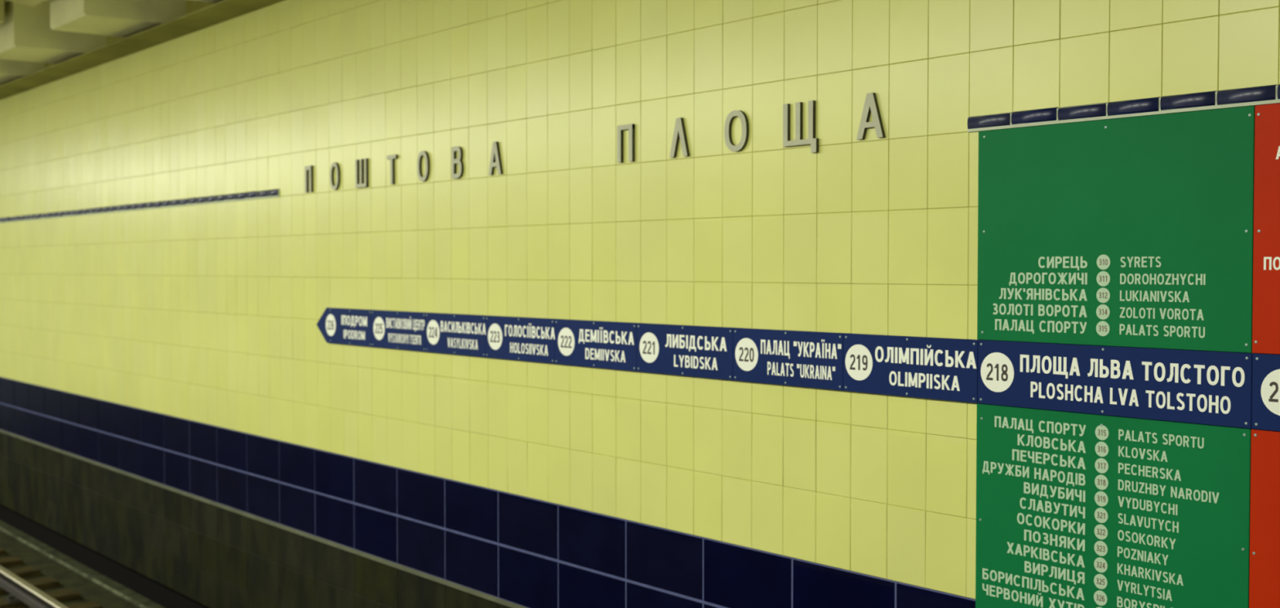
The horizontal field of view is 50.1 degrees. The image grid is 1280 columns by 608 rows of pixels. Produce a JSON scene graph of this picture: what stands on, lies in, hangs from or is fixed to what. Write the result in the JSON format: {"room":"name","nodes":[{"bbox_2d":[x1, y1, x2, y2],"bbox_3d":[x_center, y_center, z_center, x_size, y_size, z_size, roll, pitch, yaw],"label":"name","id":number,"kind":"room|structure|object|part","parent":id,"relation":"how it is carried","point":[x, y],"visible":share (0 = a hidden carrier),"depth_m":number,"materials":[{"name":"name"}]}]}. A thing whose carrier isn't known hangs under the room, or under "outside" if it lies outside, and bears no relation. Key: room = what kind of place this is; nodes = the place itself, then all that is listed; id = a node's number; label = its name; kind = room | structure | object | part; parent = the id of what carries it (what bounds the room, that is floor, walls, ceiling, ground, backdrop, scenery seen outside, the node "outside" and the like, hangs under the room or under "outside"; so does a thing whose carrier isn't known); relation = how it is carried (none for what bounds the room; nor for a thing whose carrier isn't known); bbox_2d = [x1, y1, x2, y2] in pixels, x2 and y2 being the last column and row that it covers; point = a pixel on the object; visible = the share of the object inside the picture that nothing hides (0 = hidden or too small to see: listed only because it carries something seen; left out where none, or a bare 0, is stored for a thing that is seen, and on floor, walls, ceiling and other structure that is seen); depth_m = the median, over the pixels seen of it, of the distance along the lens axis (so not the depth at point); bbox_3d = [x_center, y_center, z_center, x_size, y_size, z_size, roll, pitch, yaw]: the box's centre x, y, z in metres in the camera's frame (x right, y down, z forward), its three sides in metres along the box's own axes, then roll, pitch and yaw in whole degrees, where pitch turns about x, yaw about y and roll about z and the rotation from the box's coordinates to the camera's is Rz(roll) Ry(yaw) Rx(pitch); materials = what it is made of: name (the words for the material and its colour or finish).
{"room":"subway station platform","nodes":[
{"label":"subway station platform","id":0,"kind":"room"},
{"bbox_2d":[0,520,164,607],"bbox_3d":[-4.142,2.868,9.606,3.627,0.459,36.000,-1,2,-39],"label":"railway track","id":1,"kind":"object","parent":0,"point":[93,586],"depth_m":13.03,"materials":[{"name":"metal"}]},
{"bbox_2d":[0,547,6,556],"bbox_3d":[-7.455,2.562,13.274,2.400,0.165,0.230,-1,2,-39],"label":"sleeper","id":2,"kind":"object","parent":1,"relation":"on","point":[2,553],"visible":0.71,"depth_m":13.93,"materials":[{"name":"brown wood"}]},
{"bbox_2d":[0,556,22,568],"bbox_3d":[-7.076,2.575,12.809,2.400,0.165,0.230,-1,2,-39],"label":"sleeper","id":3,"kind":"object","parent":1,"relation":"on","point":[10,562],"visible":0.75,"depth_m":13.44,"materials":[{"name":"brown wood"}]},
{"bbox_2d":[7,566,40,578],"bbox_3d":[-6.697,2.587,12.345,2.400,0.165,0.230,-1,2,-39],"label":"sleeper","id":4,"kind":"object","parent":1,"relation":"on","point":[31,571],"visible":0.29,"depth_m":12.98,"materials":[{"name":"brown wood"}]},
{"bbox_2d":[0,577,60,595],"bbox_3d":[-6.317,2.599,11.880,2.400,0.165,0.230,-1,2,-39],"label":"sleeper","id":5,"kind":"object","parent":1,"relation":"on","point":[44,584],"visible":0.29,"depth_m":12.50,"materials":[{"name":"brown wood"}]},
{"bbox_2d":[0,589,80,607],"bbox_3d":[-5.938,2.611,11.415,2.400,0.165,0.230,-1,2,-39],"label":"sleeper","id":6,"kind":"object","parent":1,"relation":"on","point":[68,595],"visible":0.56,"depth_m":11.97,"materials":[{"name":"brown wood"}]},
{"bbox_3d":[-5.349,2.539,11.894,0.280,0.045,0.160,-1,2,-39],"label":"rail plate","id":7,"kind":"part","parent":6,"relation":"part of","materials":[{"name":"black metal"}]},
{"bbox_2d":[65,601,102,607],"bbox_3d":[-5.559,2.624,10.951,2.400,0.165,0.230,-1,2,-39],"label":"sleeper","id":8,"kind":"object","parent":1,"relation":"on","point":[87,605],"visible":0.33,"depth_m":11.64,"materials":[{"name":"brown wood"}]},
{"bbox_2d":[0,0,223,84],"bbox_3d":[-4.297,-2.583,9.335,4.027,0.630,36.000,-1,2,-39],"label":"ceiling","id":9,"kind":"structure","parent":0,"point":[33,33],"depth_m":12.47,"materials":[{"name":"paint"}]},
{"bbox_2d":[0,0,1279,607],"bbox_3d":[-3.176,-0.114,10.961,0.317,5.252,27.000,-1,2,-39],"label":"wall","id":10,"kind":"structure","parent":0,"point":[169,271],"depth_m":7.63,"materials":[{"name":"yellow tile"}]},
{"bbox_2d":[0,504,208,607],"bbox_3d":[-3.150,2.785,11.059,0.250,0.547,27.000,-1,2,-39],"label":"trim","id":11,"kind":"structure","parent":10,"relation":"attached to","point":[158,593],"depth_m":13.47,"materials":[{"name":"black"}]},
{"bbox_2d":[0,0,284,100],"bbox_3d":[-2.977,-2.227,10.422,0.620,0.012,36.000,-1,2,-39],"label":"trim","id":12,"kind":"structure","parent":10,"relation":"attached to","point":[224,11],"depth_m":11.75,"materials":[{"name":"paint"}]},
{"bbox_2d":[0,429,526,607],"bbox_3d":[-3.283,1.629,10.920,0.032,0.028,27.000,-1,2,-39],"label":"trim","id":13,"kind":"structure","parent":10,"relation":"attached to","point":[439,580],"depth_m":9.83,"materials":[{"name":"concrete"}]},
{"bbox_2d":[304,165,313,192],"bbox_3d":[-2.340,-0.883,9.678,0.018,0.186,0.100,-1,2,-39],"label":"letter","id":14,"kind":"object","parent":10,"relation":"attached to","point":[307,168],"depth_m":9.66,"materials":[{"name":"metal"}]},
{"bbox_2d":[329,162,340,190],"bbox_3d":[-2.087,-0.875,9.367,0.018,0.188,0.123,-1,2,-39],"label":"letter","id":15,"kind":"object","parent":10,"relation":"attached to","point":[334,165],"depth_m":9.35,"materials":[{"name":"metal"}]},
{"bbox_2d":[316,307,371,346],"bbox_3d":[-2.014,0.152,9.303,0.016,0.244,0.803,-1,2,-39],"label":"panel","id":16,"kind":"object","parent":10,"relation":"attached to","point":[350,326],"visible":1,"depth_m":9.26,"materials":[{"name":"blue plastic"}]},
{"bbox_2d":[355,158,368,187],"bbox_3d":[-1.842,-0.867,9.068,0.018,0.186,0.150,-1,2,-39],"label":"letter","id":17,"kind":"object","parent":10,"relation":"attached to","point":[363,162],"depth_m":9.06,"materials":[{"name":"metal"}]},
{"bbox_2d":[386,154,398,184],"bbox_3d":[-1.581,-0.859,8.748,0.018,0.186,0.115,-1,2,-39],"label":"letter","id":18,"kind":"object","parent":10,"relation":"attached to","point":[392,157],"depth_m":8.74,"materials":[{"name":"metal"}]},
{"bbox_2d":[371,310,425,351],"bbox_3d":[-1.540,0.167,8.723,0.016,0.244,0.693,-1,2,-39],"label":"panel","id":19,"kind":"object","parent":10,"relation":"attached to","point":[394,330],"visible":1,"depth_m":8.71,"materials":[{"name":"blue plastic"}]},
{"bbox_2d":[417,151,430,181],"bbox_3d":[-1.336,-0.851,8.448,0.018,0.188,0.128,-1,2,-39],"label":"letter","id":20,"kind":"object","parent":10,"relation":"attached to","point":[424,153],"depth_m":8.43,"materials":[{"name":"metal"}]},
{"bbox_2d":[425,312,486,357],"bbox_3d":[-1.103,0.181,8.188,0.016,0.244,0.685,-1,2,-39],"label":"panel","id":21,"kind":"object","parent":10,"relation":"attached to","point":[464,335],"visible":1,"depth_m":8.17,"materials":[{"name":"blue plastic"}]},
{"bbox_2d":[451,146,463,178],"bbox_3d":[-1.084,-0.843,8.139,0.018,0.188,0.111,-1,2,-39],"label":"letter","id":22,"kind":"object","parent":10,"relation":"attached to","point":[454,160],"depth_m":8.13,"materials":[{"name":"metal"}]},
{"bbox_2d":[488,141,502,174],"bbox_3d":[-0.824,-0.834,7.821,0.018,0.186,0.131,-1,2,-39],"label":"letter","id":23,"kind":"object","parent":10,"relation":"attached to","point":[495,153],"depth_m":7.81,"materials":[{"name":"metal"}]},
{"bbox_2d":[485,315,555,364],"bbox_3d":[-0.672,0.195,7.660,0.016,0.244,0.691,-1,2,-39],"label":"panel","id":24,"kind":"object","parent":10,"relation":"attached to","point":[508,338],"visible":1,"depth_m":7.65,"materials":[{"name":"blue plastic"}]},
{"bbox_2d":[554,319,636,371],"bbox_3d":[-0.235,0.209,7.125,0.016,0.244,0.701,-1,2,-39],"label":"panel","id":25,"kind":"object","parent":10,"relation":"attached to","point":[612,345],"visible":1,"depth_m":7.10,"materials":[{"name":"blue plastic"}]},
{"bbox_2d":[617,124,635,162],"bbox_3d":[-0.070,-0.810,6.897,0.018,0.186,0.120,-1,2,-39],"label":"letter","id":26,"kind":"object","parent":10,"relation":"attached to","point":[631,127],"depth_m":6.88,"materials":[{"name":"metal"}]},
{"bbox_2d":[669,117,689,157],"bbox_3d":[0.191,-0.801,6.577,0.018,0.186,0.131,-1,2,-39],"label":"letter","id":27,"kind":"object","parent":10,"relation":"attached to","point":[679,132],"depth_m":6.56,"materials":[{"name":"metal"}]},
{"bbox_2d":[636,323,734,380],"bbox_3d":[0.209,0.224,6.580,0.016,0.244,0.703,-1,2,-39],"label":"panel","id":28,"kind":"object","parent":10,"relation":"attached to","point":[692,351],"visible":1,"depth_m":6.56,"materials":[{"name":"blue plastic"}]},
{"bbox_2d":[724,110,749,151],"bbox_3d":[0.442,-0.793,6.269,0.018,0.188,0.148,-1,2,-39],"label":"letter","id":29,"kind":"object","parent":10,"relation":"attached to","point":[743,117],"depth_m":6.26,"materials":[{"name":"metal"}]},
{"bbox_2d":[733,328,843,391],"bbox_3d":[0.647,0.238,6.044,0.016,0.244,0.678,-1,2,-39],"label":"panel","id":30,"kind":"object","parent":10,"relation":"attached to","point":[797,358],"visible":1,"depth_m":6.02,"materials":[{"name":"blue plastic"}]},
{"bbox_2d":[782,100,818,152],"bbox_3d":[0.700,-0.766,5.955,0.018,0.223,0.200,-1,2,-39],"label":"letter","id":31,"kind":"object","parent":10,"relation":"attached to","point":[812,140],"depth_m":5.95,"materials":[{"name":"metal"}]},
{"bbox_2d":[856,92,885,139],"bbox_3d":[0.953,-0.777,5.644,0.018,0.186,0.143,-1,2,-39],"label":"letter","id":32,"kind":"object","parent":10,"relation":"attached to","point":[871,105],"depth_m":5.63,"materials":[{"name":"metal"}]},
{"bbox_2d":[843,333,977,403],"bbox_3d":[1.079,0.252,5.514,0.016,0.244,0.688,-1,2,-39],"label":"panel","id":33,"kind":"object","parent":10,"relation":"attached to","point":[946,369],"visible":1,"depth_m":5.49,"materials":[{"name":"blue plastic"}]},
{"bbox_2d":[975,403,1251,607],"bbox_3d":[1.635,0.866,4.855,0.008,0.948,1.076,-1,2,-39],"label":"board","id":34,"kind":"object","parent":10,"relation":"attached to","point":[1074,510],"visible":1,"depth_m":4.83,"materials":[{"name":"green plastic"}]},
{"bbox_2d":[977,339,1252,428],"bbox_3d":[1.637,0.270,4.832,0.016,0.244,1.072,-1,2,-39],"label":"panel","id":35,"kind":"object","parent":10,"relation":"attached to","point":[1209,388],"visible":1,"depth_m":4.77,"materials":[{"name":"blue plastic"}]},
{"bbox_2d":[977,105,1254,353],"bbox_3d":[1.635,-0.251,4.826,0.009,0.796,1.076,-1,2,-39],"label":"board","id":36,"kind":"object","parent":10,"relation":"attached to","point":[1136,232],"visible":1,"depth_m":4.77,"materials":[{"name":"green plastic"}]},
{"bbox_2d":[1248,429,1279,607],"bbox_3d":[2.316,0.888,4.021,0.008,0.948,1.076,-1,2,-39],"label":"board","id":37,"kind":"object","parent":10,"relation":"attached to","point":[1264,513],"visible":1,"depth_m":4.39,"materials":[{"name":"red plastic"}]},
{"bbox_2d":[1251,353,1279,431],"bbox_3d":[2.298,0.292,4.021,0.016,0.244,1.018,-1,2,-39],"label":"panel","id":38,"kind":"object","parent":10,"relation":"attached to","point":[1265,414],"visible":1,"depth_m":4.38,"materials":[{"name":"blue plastic"}]},
{"bbox_2d":[1252,102,1279,354],"bbox_3d":[2.316,-0.229,3.991,0.008,0.796,1.076,-1,2,-39],"label":"board","id":39,"kind":"object","parent":10,"relation":"attached to","point":[1266,238],"visible":1,"depth_m":4.37,"materials":[{"name":"red plastic"}]},
{"bbox_3d":[-3.662,2.685,8.627,2.400,0.165,0.230,-1,2,-39],"label":"sleeper","id":40,"kind":"object","parent":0,"visible":0},
{"bbox_2d":[0,565,67,607],"bbox_3d":[-3.110,2.557,9.149,0.132,0.125,30.000,-1,2,-39],"label":"rail","id":41,"kind":"object","parent":40,"relation":"on","point":[29,595],"visible":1,"depth_m":11.79,"materials":[{"name":"metal"}]}
]}

